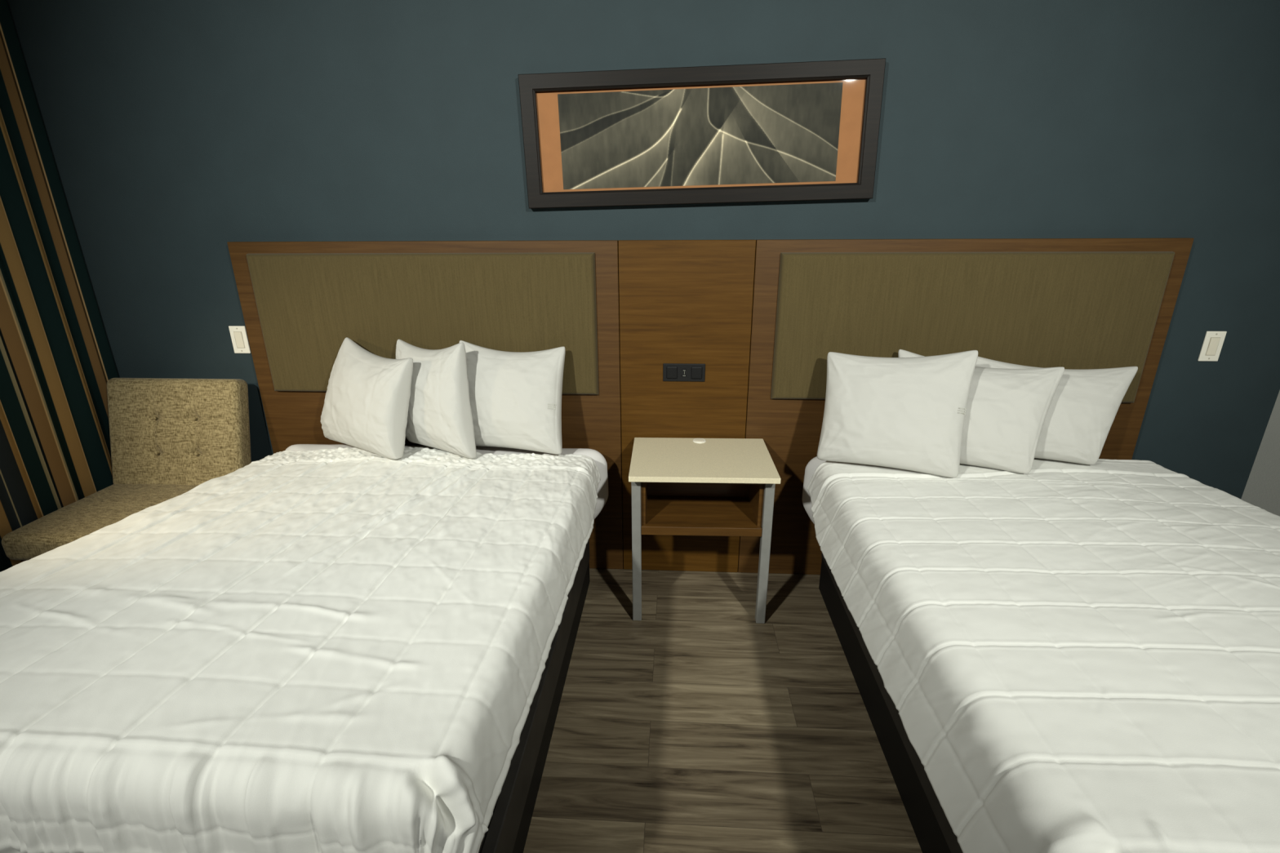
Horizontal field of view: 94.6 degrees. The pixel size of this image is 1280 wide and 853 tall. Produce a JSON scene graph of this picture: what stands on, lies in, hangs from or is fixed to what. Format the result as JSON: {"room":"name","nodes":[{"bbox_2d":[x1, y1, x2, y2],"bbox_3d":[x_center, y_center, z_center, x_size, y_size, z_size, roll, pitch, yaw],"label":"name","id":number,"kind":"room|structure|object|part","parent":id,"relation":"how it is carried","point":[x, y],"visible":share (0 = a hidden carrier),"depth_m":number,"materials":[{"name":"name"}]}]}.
{"room":"hotel room","nodes":[
{"label":"hotel room","id":0,"kind":"room"},
{"bbox_2d":[6,0,1279,498],"bbox_3d":[0.058,-0.756,2.263,5.010,3.100,0.100,1,19,3],"label":"wall","id":1,"kind":"structure","parent":0,"point":[177,131],"depth_m":2.12,"materials":[{"name":"blue paint"}]},
{"bbox_2d":[228,325,250,353],"bbox_3d":[-1.660,-0.360,2.448,0.070,0.114,0.009,1,19,3],"label":"light switch","id":2,"kind":"object","parent":1,"relation":"attached to","point":[238,334],"visible":0.99,"depth_m":2.44,"materials":[{"name":"white plastic"}]},
{"bbox_2d":[518,57,885,208],"bbox_3d":[0.205,-1.023,2.092,1.264,0.487,0.033,0,19,4],"label":"framed picture","id":3,"kind":"object","parent":1,"relation":"attached to","point":[807,131],"visible":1,"depth_m":2.09,"materials":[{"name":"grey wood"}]},
{"bbox_2d":[557,82,843,189],"bbox_3d":[0.205,-1.024,2.095,0.984,0.312,0.001,0,19,4],"label":"print","id":4,"kind":"object","parent":3,"relation":"attached to","point":[788,133],"depth_m":2.09},
{"bbox_2d":[226,237,1194,574],"bbox_3d":[0.181,-0.023,2.413,3.561,1.410,0.071,1,19,3],"label":"headboard","id":5,"kind":"object","parent":1,"relation":"attached to","point":[764,317],"visible":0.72,"depth_m":2.27,"materials":[{"name":"brown wood"}]},
{"bbox_3d":[-0.846,-0.397,2.330,1.356,0.552,0.032,1,19,3],"label":"upholstered panel","id":6,"kind":"part","parent":5,"relation":"part of","materials":[{"name":"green fabric"}]},
{"bbox_2d":[662,363,705,381],"bbox_3d":[0.175,-0.214,2.340,0.166,0.072,0.009,1,19,3],"label":"power outlet","id":7,"kind":"object","parent":5,"relation":"attached to","point":[671,371],"visible":1,"depth_m":2.34,"materials":[{"name":"black plastic"}]},
{"bbox_2d":[666,366,677,378],"bbox_3d":[0.127,-0.213,2.340,0.042,0.048,0.004,1,19,3],"label":"socket","id":8,"kind":"object","parent":7,"relation":"attached to","point":[672,371],"depth_m":2.34,"materials":[{"name":"black plastic"}]},
{"bbox_2d":[691,366,702,378],"bbox_3d":[0.224,-0.212,2.334,0.042,0.048,0.004,1,19,3],"label":"socket","id":9,"kind":"object","parent":7,"relation":"attached to","point":[696,371],"depth_m":2.33,"materials":[{"name":"black plastic"}]},
{"bbox_3d":[1.206,-0.362,2.212,1.375,0.559,0.032,1,19,3],"label":"upholstered panel","id":10,"kind":"part","parent":5,"relation":"part of","materials":[{"name":"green fabric"}]},
{"bbox_2d":[1197,331,1226,361],"bbox_3d":[2.160,-0.302,2.227,0.070,0.114,0.009,1,19,3],"label":"light switch","id":11,"kind":"object","parent":1,"relation":"attached to","point":[1213,341],"visible":1,"depth_m":2.23,"materials":[{"name":"white plastic"}]},
{"bbox_3d":[2.160,-0.302,2.226,0.035,0.069,0.001,1,19,3],"label":"rocker frame","id":12,"kind":"part","parent":11,"relation":"part of","materials":[{"name":"beige plastic"}]},
{"bbox_2d":[523,567,922,852],"bbox_3d":[-0.092,1.515,0.240,4.810,0.100,5.200,1,19,3],"label":"floor","id":13,"kind":"structure","parent":0,"point":[694,725],"depth_m":1.79,"materials":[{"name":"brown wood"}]},
{"bbox_2d":[1,377,251,562],"bbox_3d":[-1.921,0.302,2.311,0.574,0.881,0.616,1,19,3],"label":"slipper chair","id":14,"kind":"object","parent":13,"relation":"on","point":[170,437],"visible":0.71,"depth_m":2.39,"materials":[{"name":"brown beige-brown tweed upholstery fabric"}]},
{"bbox_2d":[1,484,198,560],"bbox_3d":[-1.923,0.332,2.313,0.570,0.115,0.600,1,19,3],"label":"seat cushion","id":15,"kind":"object","parent":14,"relation":"on","point":[111,504],"depth_m":2.15,"materials":[{"name":"beige fabric"}]},
{"bbox_2d":[106,377,251,484],"bbox_3d":[-1.905,0.032,2.446,0.565,0.455,0.184,1,19,3],"label":"cushion","id":16,"kind":"object","parent":14,"relation":"on","point":[163,431],"depth_m":2.40,"materials":[{"name":"beige fabric"}]},
{"bbox_2d":[478,538,590,852],"bbox_3d":[-0.914,0.774,1.881,1.317,0.253,1.440,1,19,3],"label":"frame","id":17,"kind":"object","parent":13,"relation":"on","point":[508,826],"visible":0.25,"depth_m":1.56,"materials":[{"name":"black fabric"}]},
{"bbox_2d":[284,444,608,519],"bbox_3d":[-0.853,0.469,1.813,1.366,0.358,1.495,1,19,3],"label":"mattress","id":18,"kind":"object","parent":17,"relation":"on","point":[602,489],"visible":0.04,"depth_m":2.38,"materials":[{"name":"white fabric"}]},
{"bbox_2d":[0,446,600,852],"bbox_3d":[-0.997,0.588,1.706,1.620,0.591,1.521,1,19,3],"label":"coverlet","id":19,"kind":"object","parent":18,"relation":"on","point":[341,650],"visible":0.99,"depth_m":1.21,"materials":[{"name":"white fabric"}]},
{"bbox_2d":[320,337,413,459],"bbox_3d":[-1.072,-0.116,2.244,0.496,0.399,0.174,11,22,30],"label":"pillow","id":20,"kind":"object","parent":19,"relation":"on","point":[366,406],"visible":1,"depth_m":2.16,"materials":[{"name":"white fabric"}]},
{"bbox_2d":[395,339,475,458],"bbox_3d":[-0.789,-0.110,2.232,0.408,0.419,0.144,9,21,26],"label":"pillow","id":21,"kind":"object","parent":19,"relation":"on","point":[439,416],"visible":0.88,"depth_m":2.17,"materials":[{"name":"white fabric"}]},
{"bbox_2d":[458,340,565,454],"bbox_3d":[-0.499,-0.111,2.257,0.420,0.401,0.202,1,19,3],"label":"pillow","id":22,"kind":"object","parent":19,"relation":"on","point":[515,397],"visible":0.8,"depth_m":2.21,"materials":[{"name":"white fabric"}]},
{"bbox_2d":[628,437,781,623],"bbox_3d":[0.232,0.411,2.328,0.524,0.642,0.403,1,19,2],"label":"nightstand","id":23,"kind":"object","parent":13,"relation":"on","point":[680,486],"visible":1,"depth_m":2.21,"materials":[{"name":"wood"}]},
{"bbox_3d":[-0.012,0.462,2.222,0.034,0.617,0.034,1,19,2],"label":"leg","id":24,"kind":"part","parent":23,"relation":"part of","materials":[{"name":"grey paint"}]},
{"bbox_3d":[0.019,0.214,2.312,0.016,0.206,0.324,1,19,2],"label":"panel","id":25,"kind":"part","parent":23,"relation":"part of","materials":[{"name":"brown wood"}]},
{"bbox_3d":[0.237,0.186,2.392,0.411,0.206,0.015,1,19,2],"label":"panel","id":26,"kind":"part","parent":23,"relation":"part of","materials":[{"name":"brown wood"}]},
{"bbox_2d":[640,495,762,537],"bbox_3d":[0.233,0.333,2.333,0.443,0.034,0.340,1,19,2],"label":"shelf","id":27,"kind":"object","parent":23,"relation":"attached to","point":[665,515],"depth_m":2.25,"materials":[{"name":"brown wood"}]},
{"bbox_3d":[0.446,0.218,2.293,0.016,0.206,0.324,1,19,2],"label":"panel","id":28,"kind":"part","parent":23,"relation":"part of","materials":[{"name":"brown wood"}]},
{"bbox_3d":[0.465,0.466,2.202,0.034,0.617,0.034,1,19,2],"label":"leg","id":29,"kind":"part","parent":23,"relation":"part of","materials":[{"name":"grey paint"}]},
{"bbox_2d":[818,553,962,852],"bbox_3d":[1.347,0.806,1.750,1.272,0.253,1.440,1,19,3],"label":"frame","id":30,"kind":"object","parent":13,"relation":"on","point":[934,833],"visible":0.14,"depth_m":1.65,"materials":[{"name":"black fabric"}]},
{"bbox_2d":[802,456,1137,524],"bbox_3d":[1.266,0.503,1.678,1.311,0.359,1.470,1,19,3],"label":"mattress","id":31,"kind":"object","parent":30,"relation":"on","point":[813,464],"visible":0.06,"depth_m":2.34,"materials":[{"name":"white fabric"}]},
{"bbox_2d":[806,457,1279,852],"bbox_3d":[1.344,0.629,1.549,1.548,0.571,1.616,1,19,3],"label":"coverlet","id":32,"kind":"object","parent":31,"relation":"on","point":[1071,657],"visible":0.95,"depth_m":1.25,"materials":[{"name":"white fabric"}]},
{"bbox_2d":[817,350,977,477],"bbox_3d":[0.892,-0.063,2.074,0.489,0.413,0.191,7,20,20],"label":"pillow","id":33,"kind":"object","parent":32,"relation":"on","point":[903,413],"visible":1,"depth_m":2.03,"materials":[{"name":"grey fabric"}]},
{"bbox_2d":[897,349,1064,473],"bbox_3d":[1.188,-0.055,2.099,0.536,0.379,0.186,6,20,19],"label":"pillow","id":34,"kind":"object","parent":32,"relation":"on","point":[1006,411],"visible":0.5,"depth_m":2.03,"materials":[{"name":"grey fabric"}]},
{"bbox_2d":[975,356,1137,464],"bbox_3d":[1.481,-0.064,2.141,0.610,0.367,0.176,3,19,9],"label":"pillow","id":35,"kind":"object","parent":32,"relation":"on","point":[1085,404],"visible":0.52,"depth_m":2.10,"materials":[{"name":"grey fabric"}]},
{"bbox_2d":[1240,390,1279,515],"bbox_3d":[2.351,0.129,-0.384,0.100,3.100,5.200,1,19,3],"label":"wall","id":36,"kind":"structure","parent":0,"point":[1262,489],"depth_m":2.31,"materials":[{"name":"white paint"}]},
{"bbox_3d":[-0.107,-1.326,-0.723,4.810,0.100,5.200,1,19,3],"label":"ceiling","id":37,"kind":"structure","parent":0,"visible":0},
{"bbox_2d":[0,0,119,572],"bbox_3d":[-2.299,-0.570,1.730,0.053,2.884,1.293,1,19,3],"label":"curtain","id":38,"kind":"object","parent":37,"relation":"hanging from","point":[57,364],"visible":0.67,"depth_m":2.22,"materials":[{"name":"multicoloured fabric"}]}
]}

